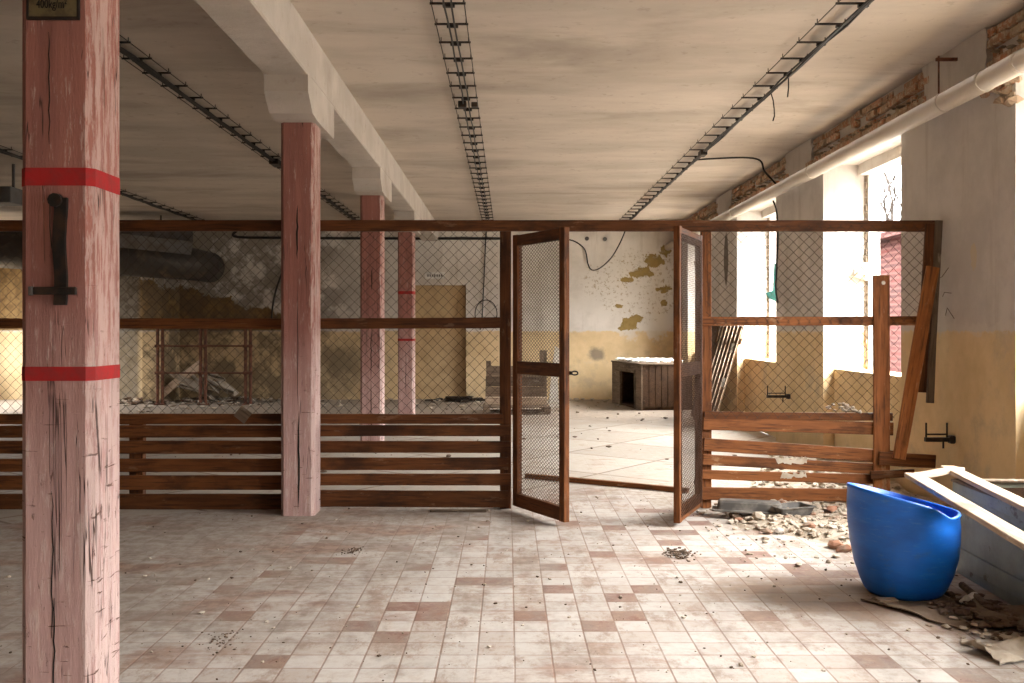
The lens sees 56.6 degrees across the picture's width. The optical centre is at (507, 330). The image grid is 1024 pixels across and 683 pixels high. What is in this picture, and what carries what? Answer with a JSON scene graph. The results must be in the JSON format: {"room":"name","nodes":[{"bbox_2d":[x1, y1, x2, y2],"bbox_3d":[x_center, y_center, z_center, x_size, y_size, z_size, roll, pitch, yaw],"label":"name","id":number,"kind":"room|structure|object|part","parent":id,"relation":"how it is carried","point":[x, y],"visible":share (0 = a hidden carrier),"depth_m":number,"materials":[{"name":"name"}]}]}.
{"room":"abandoned factory hall","nodes":[
{"label":"abandoned factory hall","id":0,"kind":"room"},
{"bbox_2d":[142,219,179,400],"bbox_3d":[-7.385,-0.410,20.250,0.390,3.820,1.100,0,0,0],"label":"wall","id":1,"kind":"structure","parent":0,"point":[155,289],"depth_m":19.70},
{"bbox_2d":[0,231,673,399],"bbox_3d":[-4.015,-0.410,21.050,15.570,3.820,0.500,0,0,0],"label":"wall","id":2,"kind":"structure","parent":0,"point":[624,308],"depth_m":20.80,"materials":[{"name":"paint"}]},
{"bbox_2d":[271,274,280,329],"bbox_3d":[-5.030,-0.703,20.755,0.307,1.362,0.049,0,0,0],"label":"hanging cable","id":3,"kind":"object","parent":2,"relation":"hanging from","point":[280,274],"visible":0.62,"depth_m":20.74,"materials":[{"name":"black rubber"}]},
{"bbox_2d":[232,231,499,239],"bbox_3d":[-3.108,-2.098,20.770,5.866,0.209,0.060,0,0,0],"label":"conduit","id":4,"kind":"object","parent":2,"relation":"attached to","point":[234,236],"visible":0.61,"depth_m":20.75,"materials":[{"name":"black metal"}]},
{"bbox_2d":[425,272,444,278],"bbox_3d":[-1.597,-1.214,20.788,0.438,0.153,0.023,0,0,0],"label":"door sign","id":5,"kind":"object","parent":2,"relation":"attached to","point":[428,275],"visible":0.92,"depth_m":20.78,"materials":[{"name":"grey metal"}]},
{"bbox_3d":[-1.500,0.246,21.130,1.160,2.507,0.340,0,0,0],"label":"blocked doorway","id":6,"kind":"part","parent":2,"relation":"part of","materials":[{"name":"beige paint"}]},
{"bbox_2d":[480,232,485,329],"bbox_3d":[-0.546,-1.092,20.770,0.154,2.146,0.023,0,0,0],"label":"cable","id":7,"kind":"object","parent":2,"relation":"attached to","point":[485,232],"visible":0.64,"depth_m":20.76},
{"bbox_2d":[475,300,496,316],"bbox_3d":[-0.480,-0.371,20.756,0.500,0.630,0.039,0,0,-1],"label":"cable coil","id":8,"kind":"object","parent":2,"relation":"hanging from","point":[482,300],"visible":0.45,"depth_m":20.75,"materials":[{"name":"black rubber"}]},
{"bbox_2d":[569,232,624,270],"bbox_3d":[1.986,-1.766,20.538,1.472,0.910,0.395,0,0,32],"label":"cable","id":9,"kind":"object","parent":2,"relation":"attached to","point":[624,232],"visible":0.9,"depth_m":20.71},
{"bbox_2d":[0,399,1023,682],"bbox_3d":[-4.015,1.625,7.400,15.570,0.250,27.400,0,0,0],"label":"floor","id":10,"kind":"structure","parent":0,"point":[798,633],"depth_m":5.53,"materials":[{"name":"beige tile"}]},
{"bbox_2d":[22,0,119,682],"bbox_3d":[-1.696,-0.095,3.697,0.279,3.190,0.279,0,0,0],"label":"column","id":11,"kind":"structure","parent":10,"relation":"on","point":[71,366],"depth_m":3.56,"materials":[{"name":"pink paint"}]},
{"bbox_2d":[28,193,76,304],"bbox_3d":[-1.694,-0.305,3.539,0.177,0.416,0.029,0,0,0],"label":"bracket","id":12,"kind":"object","parent":11,"relation":"attached to","point":[60,290],"visible":1,"depth_m":3.54,"materials":[{"name":"metal"}]},
{"bbox_3d":[-1.685,-0.487,3.540,0.051,0.051,0.028,0,0,0],"label":"knob","id":13,"kind":"part","parent":12,"relation":"part of","materials":[{"name":"black metal"}]},
{"bbox_2d":[26,0,79,19],"bbox_3d":[-1.700,-1.245,3.551,0.196,0.162,0.013,0,0,0],"label":"plate","id":14,"kind":"object","parent":11,"relation":"attached to","point":[35,9],"visible":1,"depth_m":3.55,"materials":[{"name":"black metal"}]},
{"bbox_2d":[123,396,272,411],"bbox_3d":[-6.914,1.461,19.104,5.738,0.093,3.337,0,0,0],"label":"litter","id":15,"kind":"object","parent":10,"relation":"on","point":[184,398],"visible":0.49,"depth_m":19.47,"materials":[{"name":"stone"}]},
{"bbox_2d":[154,329,253,404],"bbox_3d":[-6.172,0.720,19.300,1.997,1.561,0.160,0,0,0],"label":"rack","id":16,"kind":"object","parent":10,"relation":"on","point":[200,346],"visible":0.77,"depth_m":19.27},
{"bbox_2d":[170,374,238,399],"bbox_3d":[-6.406,1.164,20.000,1.297,0.604,0.774,0,0,0],"label":"heap","id":17,"kind":"object","parent":10,"relation":"on","point":[191,384],"visible":0.68,"depth_m":19.82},
{"bbox_2d":[164,360,203,396],"bbox_3d":[-6.806,1.000,19.775,0.934,0.788,0.046,0,0,-3],"label":"plank","id":18,"kind":"object","parent":17,"relation":"on","point":[171,386],"visible":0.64,"depth_m":19.75,"materials":[{"name":"wood"}]},
{"bbox_2d":[181,629,251,654],"bbox_3d":[-1.403,1.493,4.575,0.297,0.016,0.375,0,0,0],"label":"clump","id":19,"kind":"object","parent":10,"relation":"on","point":[226,636],"visible":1,"depth_m":4.58,"materials":[{"name":"grey stone"}]},
{"bbox_2d":[119,396,323,408],"bbox_3d":[-6.617,1.462,19.254,5.448,0.104,3.098,0,0,0],"label":"litter","id":20,"kind":"object","parent":10,"relation":"on","point":[130,398],"visible":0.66,"depth_m":19.61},
{"bbox_2d":[281,122,319,515],"bbox_3d":[-1.708,-0.095,7.837,0.276,3.190,0.278,0,0,0],"label":"column","id":21,"kind":"structure","parent":10,"relation":"on","point":[300,141],"depth_m":7.70,"materials":[{"name":"pink paint"}]},
{"bbox_2d":[11,398,632,410],"bbox_3d":[-3.284,1.473,19.220,12.383,0.066,3.111,0,0,0],"label":"debris","id":22,"kind":"object","parent":10,"relation":"on","point":[575,399],"visible":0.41,"depth_m":19.47,"materials":[{"name":"grey stone"}]},
{"bbox_2d":[336,546,364,554],"bbox_3d":[-1.067,1.495,6.482,0.173,0.013,0.253,0,0,0],"label":"clump","id":23,"kind":"object","parent":10,"relation":"on","point":[354,550],"visible":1,"depth_m":6.48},
{"bbox_2d":[360,195,384,440],"bbox_3d":[-1.708,-0.095,11.976,0.276,3.190,0.278,0,0,0],"label":"column","id":24,"kind":"structure","parent":10,"relation":"on","point":[372,207],"depth_m":11.84,"materials":[{"name":"pink paint"}]},
{"bbox_2d":[398,232,414,413],"bbox_3d":[-1.742,-0.095,16.337,0.279,3.190,0.279,0,0,0],"label":"column","id":25,"kind":"structure","parent":10,"relation":"on","point":[404,337],"depth_m":16.20,"materials":[{"name":"pink paint"}]},
{"bbox_2d":[144,400,736,472],"bbox_3d":[-2.776,1.482,15.313,11.422,0.042,10.682,0,0,0],"label":"debris","id":26,"kind":"object","parent":10,"relation":"on","point":[642,419],"visible":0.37,"depth_m":14.16,"materials":[{"name":"grey stone"}]},
{"bbox_2d":[425,396,484,401],"bbox_3d":[-1.002,1.446,20.266,1.419,0.133,0.985,0,0,14],"label":"heap","id":27,"kind":"object","parent":10,"relation":"on","point":[465,398],"visible":0.84,"depth_m":20.11,"materials":[{"name":"black metal"}]},
{"bbox_2d":[430,509,486,511],"bbox_3d":[-0.413,1.489,7.870,0.470,0.022,0.024,0,0,0],"label":"wood strip","id":28,"kind":"object","parent":10,"relation":"on","point":[431,510],"visible":1,"depth_m":7.86,"materials":[{"name":"brown wood"}]},
{"bbox_2d":[0,220,934,508],"bbox_3d":[-1.494,0.294,8.035,10.221,2.457,0.114,0,0,0],"label":"mesh fence","id":29,"kind":"object","parent":10,"relation":"on","point":[137,482],"visible":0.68,"depth_m":7.99,"materials":[{"name":"metal"}]},
{"bbox_3d":[-3.140,1.104,8.055,0.121,0.803,0.070,0,0,0],"label":"post","id":30,"kind":"part","parent":29,"relation":"part of","materials":[{"name":"brown wood"}]},
{"bbox_3d":[-4.110,-0.063,8.002,4.976,0.089,0.037,0,0,0],"label":"rail","id":31,"kind":"part","parent":29,"relation":"part of","materials":[{"name":"brown wood"}]},
{"bbox_3d":[-4.106,0.742,8.002,4.982,0.089,0.037,0,0,0],"label":"rail","id":32,"kind":"part","parent":29,"relation":"part of","materials":[{"name":"brown wood"}]},
{"bbox_2d":[234,405,251,423],"bbox_3d":[-2.227,0.702,7.979,0.153,0.153,0.008,0,0,0],"label":"tag","id":33,"kind":"object","parent":29,"relation":"attached to","point":[242,414],"visible":1,"depth_m":7.98,"materials":[{"name":"brown cardboard"}]},
{"bbox_3d":[-0.844,-0.065,8.002,1.562,0.092,0.036,0,0,0],"label":"rail","id":34,"kind":"part","parent":29,"relation":"part of","materials":[{"name":"brown wood"}]},
{"bbox_3d":[-0.830,0.740,8.002,1.571,0.083,0.036,0,0,0],"label":"rail","id":35,"kind":"part","parent":29,"relation":"part of","materials":[{"name":"brown wood"}]},
{"bbox_3d":[-1.492,-0.885,8.005,10.216,0.096,0.053,0,0,0],"label":"rail","id":36,"kind":"part","parent":29,"relation":"part of","materials":[{"name":"brown wood"}]},
{"bbox_3d":[-0.022,0.288,8.055,0.098,2.433,0.071,0,0,0],"label":"post","id":37,"kind":"part","parent":29,"relation":"part of","materials":[{"name":"brown wood"}]},
{"bbox_2d":[0,489,1013,681],"bbox_3d":[0.127,1.454,6.240,8.340,0.098,4.689,0,0,0],"label":"grit","id":38,"kind":"object","parent":10,"relation":"on","point":[7,576],"visible":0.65,"depth_m":5.34,"materials":[{"name":"brown stone"}]},
{"bbox_2d":[483,403,550,414],"bbox_3d":[0.149,1.428,17.485,1.220,0.144,0.931,0,0,-2],"label":"pallet","id":39,"kind":"object","parent":10,"relation":"on","point":[485,407],"visible":0.43,"depth_m":17.08,"materials":[{"name":"brown wood"}]},
{"bbox_2d":[485,397,546,404],"bbox_3d":[0.150,1.287,17.550,1.140,0.134,0.260,0,0,0],"label":"timber baulk","id":40,"kind":"object","parent":39,"relation":"on","point":[489,400],"visible":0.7,"depth_m":17.42,"materials":[{"name":"brown wood"}]},
{"bbox_2d":[485,353,544,396],"bbox_3d":[0.132,0.818,17.726,1.100,0.809,0.179,0,0,0],"label":"panel","id":41,"kind":"object","parent":40,"relation":"on","point":[496,371],"visible":0.46,"depth_m":17.69,"materials":[{"name":"brown wood"}]},
{"bbox_2d":[540,350,546,396],"bbox_3d":[0.690,0.940,18.630,0.140,1.120,0.060,0,0,0],"label":"board","id":42,"kind":"object","parent":10,"relation":"on","point":[540,350],"visible":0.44,"depth_m":18.60,"materials":[{"name":"wood"}]},
{"bbox_2d":[513,227,578,521],"bbox_3d":[0.282,0.331,7.625,0.107,2.263,0.881,0,0,-29],"label":"gate","id":43,"kind":"object","parent":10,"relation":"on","point":[560,511],"visible":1,"depth_m":7.58,"materials":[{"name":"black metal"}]},
{"bbox_3d":[0.255,0.302,7.616,0.046,0.106,0.660,0,0,-29],"label":"gate rail","id":44,"kind":"part","parent":43,"relation":"part of","materials":[{"name":"brown wood"}]},
{"bbox_3d":[0.255,1.408,7.615,0.045,0.110,0.656,0,0,-29],"label":"gate rail","id":45,"kind":"part","parent":43,"relation":"part of","materials":[{"name":"brown wood"}]},
{"bbox_3d":[0.255,-0.750,7.616,0.046,0.092,0.660,0,0,-29],"label":"gate rail","id":46,"kind":"part","parent":43,"relation":"part of","materials":[{"name":"brown wood"}]},
{"bbox_3d":[0.255,0.327,7.616,0.005,2.078,0.674,0,0,-29],"label":"panel","id":47,"kind":"part","parent":43,"relation":"part of","materials":[{"name":"grey metal"}]},
{"bbox_2d":[549,346,558,407],"bbox_3d":[0.910,0.900,18.700,0.220,1.200,0.200,0,0,0],"label":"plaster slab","id":48,"kind":"object","parent":10,"relation":"on","point":[554,359],"visible":0.4,"depth_m":18.60,"materials":[{"name":"white paint"}]},
{"bbox_2d":[525,474,687,492],"bbox_3d":[0.926,1.475,9.245,1.740,0.048,0.050,0,0,31],"label":"bar","id":49,"kind":"object","parent":10,"relation":"on","point":[571,479],"visible":0.7,"depth_m":9.17,"materials":[{"name":"brown wood"}]},
{"bbox_2d":[611,360,691,410],"bbox_3d":[2.849,1.058,18.978,1.060,0.885,2.077,0,0,-9],"label":"doghouse","id":50,"kind":"object","parent":10,"relation":"on","point":[641,386],"visible":0.79,"depth_m":18.00,"materials":[{"name":"brown wood"}]},
{"bbox_3d":[2.355,1.125,18.778,0.020,0.750,1.073,0,0,-9],"label":"doorway trim","id":51,"kind":"part","parent":50,"relation":"part of","materials":[{"name":"brown wood"}]},
{"bbox_2d":[615,357,673,362],"bbox_3d":[2.864,0.575,18.979,0.991,0.076,2.001,0,0,-11],"label":"plaster","id":52,"kind":"object","parent":50,"relation":"on","point":[641,359],"visible":0.94,"depth_m":18.85,"materials":[{"name":"white paint"}]},
{"bbox_2d":[662,547,697,561],"bbox_3d":[1.149,1.489,6.366,0.232,0.027,0.430,0,0,16],"label":"clump","id":53,"kind":"object","parent":10,"relation":"on","point":[672,551],"visible":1,"depth_m":6.37,"materials":[{"name":"beige stone"}]},
{"bbox_2d":[691,326,719,416],"bbox_3d":[3.342,0.653,16.076,0.389,1.660,0.648,0,0,0],"label":"board","id":54,"kind":"object","parent":10,"relation":"on","point":[715,329],"visible":0.12,"depth_m":15.85,"materials":[{"name":"brown wood"}]},
{"bbox_2d":[694,326,743,416],"bbox_3d":[3.285,0.692,14.900,0.481,1.541,1.440,0,0,0],"label":"shutter","id":55,"kind":"object","parent":10,"relation":"on","point":[721,347],"visible":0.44,"depth_m":14.69,"materials":[{"name":"wood"}]},
{"bbox_2d":[729,512,741,518],"bbox_3d":[1.810,1.467,7.574,0.101,0.081,0.099,0,0,32],"label":"lump","id":56,"kind":"object","parent":10,"relation":"on","point":[732,515],"visible":0.75,"depth_m":7.55,"materials":[{"name":"brown stone"}]},
{"bbox_2d":[760,528,772,533],"bbox_3d":[1.911,1.478,7.018,0.089,0.048,0.054,0,0,27],"label":"lump","id":57,"kind":"object","parent":10,"relation":"on","point":[765,530],"visible":1,"depth_m":7.00,"materials":[{"name":"stone"}]},
{"bbox_2d":[693,499,854,569],"bbox_3d":[2.456,1.449,7.099,1.926,0.119,2.425,0,0,0],"label":"rubble","id":58,"kind":"object","parent":10,"relation":"on","point":[812,532],"visible":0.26,"depth_m":7.17,"materials":[{"name":"beige stone"}]},
{"bbox_2d":[712,498,781,514],"bbox_3d":[1.930,1.397,7.600,0.580,0.085,0.200,0,0,16],"label":"plastic tray","id":59,"kind":"object","parent":58,"relation":"on","point":[733,505],"visible":0.8,"depth_m":7.55,"materials":[{"name":"grey plastic"}]},
{"bbox_2d":[772,502,815,515],"bbox_3d":[2.240,1.415,7.520,0.330,0.070,0.220,0,0,-18],"label":"plastic tray","id":60,"kind":"object","parent":58,"relation":"on","point":[793,508],"visible":0.87,"depth_m":7.45,"materials":[{"name":"grey plastic"}]},
{"bbox_2d":[773,528,783,533],"bbox_3d":[2.008,1.478,7.020,0.062,0.051,0.086,0,0,-45],"label":"lump","id":61,"kind":"object","parent":10,"relation":"on","point":[776,530],"visible":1,"depth_m":7.00,"materials":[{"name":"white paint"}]},
{"bbox_2d":[700,220,942,507],"bbox_3d":[2.631,0.285,8.007,2.000,2.420,0.127,0,0,1],"label":"mesh fence","id":62,"kind":"object","parent":10,"relation":"on","point":[881,428],"visible":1,"depth_m":7.99,"materials":[{"name":"brown wood"}]},
{"bbox_2d":[674,226,702,522],"bbox_3d":[1.449,0.331,7.617,0.069,2.265,0.835,0,0,24],"label":"gate","id":63,"kind":"object","parent":62,"relation":"attached to","point":[682,509],"visible":1,"depth_m":7.46,"materials":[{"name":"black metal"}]},
{"bbox_3d":[1.446,0.302,7.599,0.046,0.106,0.658,0,0,24],"label":"gate rail","id":64,"kind":"part","parent":63,"relation":"part of","materials":[{"name":"brown wood"}]},
{"bbox_3d":[1.444,1.408,7.596,0.046,0.109,0.654,0,0,24],"label":"gate rail","id":65,"kind":"part","parent":63,"relation":"part of","materials":[{"name":"brown wood"}]},
{"bbox_3d":[1.446,-0.751,7.601,0.046,0.092,0.657,0,0,24],"label":"gate rail","id":66,"kind":"part","parent":63,"relation":"part of","materials":[{"name":"brown wood"}]},
{"bbox_3d":[1.677,0.323,8.055,0.087,2.345,0.072,0,0,0],"label":"post","id":67,"kind":"part","parent":62,"relation":"part of","materials":[{"name":"brown wood"}]},
{"bbox_3d":[2.445,0.717,8.002,1.580,0.068,0.036,0,0,0],"label":"rail","id":68,"kind":"part","parent":62,"relation":"part of","materials":[{"name":"brown wood"}]},
{"bbox_3d":[2.542,-0.083,8.002,1.820,0.080,0.036,0,0,0],"label":"rail","id":69,"kind":"part","parent":62,"relation":"part of","materials":[{"name":"brown wood"}]},
{"bbox_2d":[825,402,861,412],"bbox_3d":[2.828,0.648,8.001,0.293,0.102,0.074,0,0,0],"label":"crumbs","id":70,"kind":"object","parent":62,"relation":"on","point":[847,407],"visible":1,"depth_m":7.99,"materials":[{"name":"beige stone"}]},
{"bbox_2d":[870,469,914,478],"bbox_3d":[3.209,1.195,7.935,0.365,0.083,0.028,0,0,0],"label":"board","id":71,"kind":"object","parent":62,"relation":"attached to","point":[884,473],"visible":0.84,"depth_m":7.92,"materials":[{"name":"brown wood"}]},
{"bbox_2d":[878,452,935,467],"bbox_3d":[3.330,1.075,7.928,0.474,0.136,0.028,0,0,0],"label":"board","id":72,"kind":"object","parent":62,"relation":"attached to","point":[884,458],"visible":1,"depth_m":7.92,"materials":[{"name":"brown wood"}]},
{"bbox_2d":[892,266,939,459],"bbox_3d":[3.399,0.264,7.915,0.403,1.618,0.042,0,0,-6],"label":"board","id":73,"kind":"object","parent":62,"relation":"attached to","point":[921,329],"visible":1,"depth_m":7.90,"materials":[{"name":"brown wood"}]},
{"bbox_2d":[716,455,952,551],"bbox_3d":[2.635,1.457,8.600,2.019,0.094,6.000,0,0,0],"label":"rubble pile","id":74,"kind":"object","parent":10,"relation":"on","point":[769,484],"visible":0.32,"depth_m":7.44,"materials":[{"name":"beige stone"}]},
{"bbox_2d":[752,511,764,519],"bbox_3d":[1.936,1.429,7.347,0.098,0.068,0.087,0,0,-24],"label":"lump","id":75,"kind":"object","parent":74,"relation":"on","point":[756,515],"visible":0.97,"depth_m":7.32,"materials":[{"name":"beige stone"}]},
{"bbox_2d":[751,455,911,496],"bbox_3d":[2.831,1.433,9.837,1.575,0.141,3.307,0,0,0],"label":"rubble","id":76,"kind":"object","parent":74,"relation":"on","point":[821,485],"visible":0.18,"depth_m":8.90,"materials":[{"name":"beige stone"}]},
{"bbox_2d":[827,506,836,511],"bbox_3d":[2.583,1.416,7.581,0.078,0.044,0.130,0,0,23],"label":"lump","id":77,"kind":"object","parent":74,"relation":"on","point":[829,508],"visible":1,"depth_m":7.55,"materials":[{"name":"stone"}]},
{"bbox_2d":[836,544,851,552],"bbox_3d":[2.280,1.472,6.450,0.130,0.060,0.065,0,0,-7],"label":"lump","id":78,"kind":"object","parent":10,"relation":"on","point":[845,548],"visible":0.84,"depth_m":6.42,"materials":[{"name":"brick"}]},
{"bbox_2d":[861,595,990,629],"bbox_3d":[2.296,1.486,5.107,0.440,0.020,0.654,0,0,-29],"label":"sheet","id":79,"kind":"object","parent":10,"relation":"on","point":[920,608],"visible":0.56,"depth_m":5.03,"materials":[{"name":"brown cardboard"}]},
{"bbox_2d":[875,597,898,604],"bbox_3d":[2.083,1.485,5.220,0.110,0.030,0.060,0,0,0],"label":"wedge","id":80,"kind":"object","parent":79,"relation":"on","point":[880,599],"visible":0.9,"depth_m":5.20,"materials":[{"name":"beige cardboard"}]},
{"bbox_2d":[846,482,960,600],"bbox_3d":[2.255,1.181,5.421,0.618,0.613,0.605,0,0,0],"label":"tub","id":81,"kind":"object","parent":79,"relation":"on","point":[905,548],"visible":1,"depth_m":5.20,"materials":[{"name":"plastic"}]},
{"bbox_2d":[925,613,1020,662],"bbox_3d":[2.365,1.481,4.577,0.484,0.043,0.888,0,0,0],"label":"litter","id":82,"kind":"object","parent":10,"relation":"on","point":[985,633],"visible":0.62,"depth_m":4.64,"materials":[{"name":"stone"}]},
{"bbox_2d":[925,589,1023,640],"bbox_3d":[2.497,1.464,5.007,0.548,0.081,1.011,0,0,-12],"label":"litter","id":83,"kind":"object","parent":10,"relation":"on","point":[992,605],"visible":0.71,"depth_m":4.94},
{"bbox_2d":[959,592,976,602],"bbox_3d":[2.500,1.439,5.107,0.109,0.061,0.131,0,0,38],"label":"paper scrap","id":84,"kind":"object","parent":83,"relation":"on","point":[968,597],"visible":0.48,"depth_m":5.09,"materials":[{"name":"beige paper"}]},
{"bbox_2d":[959,582,987,601],"bbox_3d":[2.542,1.440,5.175,0.037,0.057,0.353,0,0,5],"label":"stick","id":85,"kind":"object","parent":83,"relation":"on","point":[962,585],"visible":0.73,"depth_m":5.21,"materials":[{"name":"brown wood"}]},
{"bbox_2d":[972,598,1023,625],"bbox_3d":[2.598,1.438,4.897,0.367,0.063,0.387,0,0,17],"label":"sheet","id":86,"kind":"object","parent":83,"relation":"on","point":[1017,608],"visible":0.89,"depth_m":4.87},
{"bbox_2d":[951,478,1023,604],"bbox_3d":[3.094,1.211,4.915,0.752,0.578,2.022,0,0,3],"label":"chest","id":87,"kind":"object","parent":10,"relation":"on","point":[987,559],"visible":0.59,"depth_m":5.46,"materials":[{"name":"grey paint"}]},
{"bbox_2d":[904,465,1023,549],"bbox_3d":[2.533,0.903,5.010,0.449,0.031,2.643,0,0,11],"label":"window frame","id":88,"kind":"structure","parent":87,"relation":"on","point":[1004,529],"depth_m":5.11,"materials":[{"name":"white wood"}]},
{"bbox_2d":[961,637,1023,664],"bbox_3d":[2.315,1.459,4.398,0.322,0.063,0.234,0,0,-17],"label":"sheet","id":89,"kind":"object","parent":10,"relation":"on","point":[1009,650],"visible":1,"depth_m":4.40,"materials":[{"name":"beige cardboard"}]},
{"bbox_2d":[0,0,1023,219],"bbox_3d":[-3.700,-2.470,7.400,16.200,0.300,27.400,0,0,0],"label":"ceiling","id":90,"kind":"structure","parent":0,"point":[585,106],"depth_m":9.16,"materials":[{"name":"beige paint"}]},
{"bbox_2d":[0,164,21,205],"bbox_3d":[-7.314,-2.039,13.200,1.020,0.557,0.400,0,0,0],"label":"vent box","id":91,"kind":"object","parent":90,"relation":"hanging from","point":[9,196],"visible":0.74,"depth_m":13.10,"materials":[{"name":"grey metal"}]},
{"bbox_2d":[0,145,202,219],"bbox_3d":[-6.355,-2.275,11.800,0.250,0.088,17.601,0,0,0],"label":"cable tray","id":92,"kind":"object","parent":90,"relation":"attached to","point":[3,151],"visible":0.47,"depth_m":16.49,"materials":[{"name":"black metal"}]},
{"bbox_2d":[0,215,224,282],"bbox_3d":[-8.283,-1.705,18.951,5.436,1.313,1.646,0,0,-30],"label":"air duct","id":93,"kind":"object","parent":90,"relation":"hanging from","point":[216,268],"visible":0.5,"depth_m":18.89,"materials":[{"name":"black metal"}]},
{"bbox_2d":[119,231,192,254],"bbox_3d":[-6.977,-1.810,18.600,1.542,0.596,0.480,0,0,-23],"label":"duct","id":94,"kind":"object","parent":93,"relation":"attached to","point":[181,239],"visible":0.64,"depth_m":18.53,"materials":[{"name":"grey metal"}]},
{"bbox_2d":[119,34,359,219],"bbox_3d":[-3.073,-1.999,11.800,0.314,0.640,17.601,0,0,0],"label":"cable tray","id":95,"kind":"object","parent":90,"relation":"hanging from","point":[275,162],"visible":0.68,"depth_m":9.68,"materials":[{"name":"black metal"}]},
{"bbox_2d":[195,0,437,240],"bbox_3d":[-1.705,-2.015,7.400,0.350,0.650,26.800,0,0,0],"label":"ceiling beam","id":96,"kind":"structure","parent":90,"relation":"attached to","point":[301,84],"depth_m":7.49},
{"bbox_2d":[430,0,492,219],"bbox_3d":[-0.420,-2.269,11.800,0.250,0.099,17.600,0,0,0],"label":"cable tray","id":97,"kind":"object","parent":90,"relation":"attached to","point":[462,104],"visible":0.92,"depth_m":9.27,"materials":[{"name":"black metal"}]},
{"bbox_2d":[622,0,873,219],"bbox_3d":[2.410,-2.154,11.800,0.261,0.331,17.600,0,0,0],"label":"cable tray","id":98,"kind":"object","parent":90,"relation":"hanging from","point":[861,6],"visible":0.88,"depth_m":8.83,"materials":[{"name":"black metal"}]},
{"bbox_2d":[693,157,775,183],"bbox_3d":[2.991,-2.109,12.539,1.072,0.395,0.106,0,0,11],"label":"conduit","id":99,"kind":"object","parent":98,"relation":"attached to","point":[762,164],"visible":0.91,"depth_m":12.54,"materials":[{"name":"plastic"}]},
{"bbox_2d":[682,8,1023,502],"bbox_3d":[3.920,-0.410,7.400,0.721,3.820,26.800,0,0,0],"label":"wall","id":100,"kind":"structure","parent":0,"point":[962,167],"depth_m":8.37,"materials":[{"name":"paint"}]},
{"bbox_2d":[766,263,775,301],"bbox_3d":[3.900,-0.715,14.015,0.200,0.570,0.030,0,0,0],"label":"scrap","id":101,"kind":"object","parent":100,"relation":"attached to","point":[771,295],"visible":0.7,"depth_m":14.00,"materials":[{"name":"green paint"}]},
{"bbox_2d":[773,200,778,302],"bbox_3d":[3.618,-1.073,12.827,0.058,1.404,0.168,0,0,0],"label":"cable","id":102,"kind":"object","parent":100,"relation":"attached to","point":[773,200],"visible":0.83,"depth_m":12.84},
{"bbox_2d":[766,386,789,401],"bbox_3d":[3.500,0.815,12.300,0.300,0.210,0.070,0,0,0],"label":"wall bracket","id":103,"kind":"object","parent":100,"relation":"attached to","point":[785,395],"visible":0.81,"depth_m":12.28,"materials":[{"name":"black metal"}]},
{"bbox_3d":[3.500,0.848,12.300,0.300,0.035,0.040,0,0,0],"label":"arm","id":104,"kind":"part","parent":103,"relation":"part of","materials":[{"name":"black metal"}]},
{"bbox_2d":[762,145,900,436],"bbox_3d":[4.165,-0.060,7.400,0.230,3.720,26.800,0,0,0],"label":"trim","id":105,"kind":"structure","parent":100,"relation":"attached to","point":[871,169],"depth_m":10.93,"materials":[{"name":"white paint"}]},
{"bbox_2d":[665,48,1023,250],"bbox_3d":[3.536,-1.993,7.415,0.238,0.484,26.730,0,0,0],"label":"pipe","id":106,"kind":"object","parent":100,"relation":"attached to","point":[1010,67],"visible":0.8,"depth_m":8.22,"materials":[{"name":"white metal"}]},
{"bbox_2d":[851,262,870,280],"bbox_3d":[4.075,-0.684,10.920,0.213,0.217,0.183,0,0,-26],"label":"clump","id":107,"kind":"object","parent":100,"relation":"attached to","point":[865,270],"visible":0.89,"depth_m":10.88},
{"bbox_2d":[924,423,955,447],"bbox_3d":[3.530,0.855,7.770,0.240,0.210,0.070,0,0,0],"label":"wall bracket","id":108,"kind":"object","parent":100,"relation":"attached to","point":[951,439],"visible":1,"depth_m":7.76,"materials":[{"name":"black metal"}]},
{"bbox_3d":[3.530,0.887,7.770,0.240,0.035,0.040,0,0,0],"label":"arm","id":109,"kind":"part","parent":108,"relation":"part of","materials":[{"name":"black metal"}]},
{"bbox_2d":[940,269,954,318],"bbox_3d":[3.631,-0.310,7.870,0.036,0.425,0.303,0,0,0],"label":"dry twig","id":110,"kind":"object","parent":100,"relation":"attached to","point":[947,269],"visible":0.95,"depth_m":7.85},
{"bbox_3d":[61.885,2.100,50.000,116.230,0.600,180.000,0,0,0],"label":"ground","id":111,"kind":"structure","parent":0,"visible":0},
{"bbox_2d":[880,232,900,372],"bbox_3d":[13.900,-1.000,26.600,7.600,5.600,6.600,0,0,0],"label":"brick house","id":112,"kind":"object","parent":111,"relation":"on","point":[895,248],"visible":0.02,"depth_m":25.56,"materials":[{"name":"red brick"}]},
{"bbox_2d":[880,168,900,219],"bbox_3d":[14.547,-2.810,35.879,6.496,9.632,3.715,0,0,-40],"label":"bare tree","id":113,"kind":"object","parent":111,"relation":"on","point":[891,186],"visible":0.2,"depth_m":34.03,"materials":[{"name":"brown plant"}]}
]}

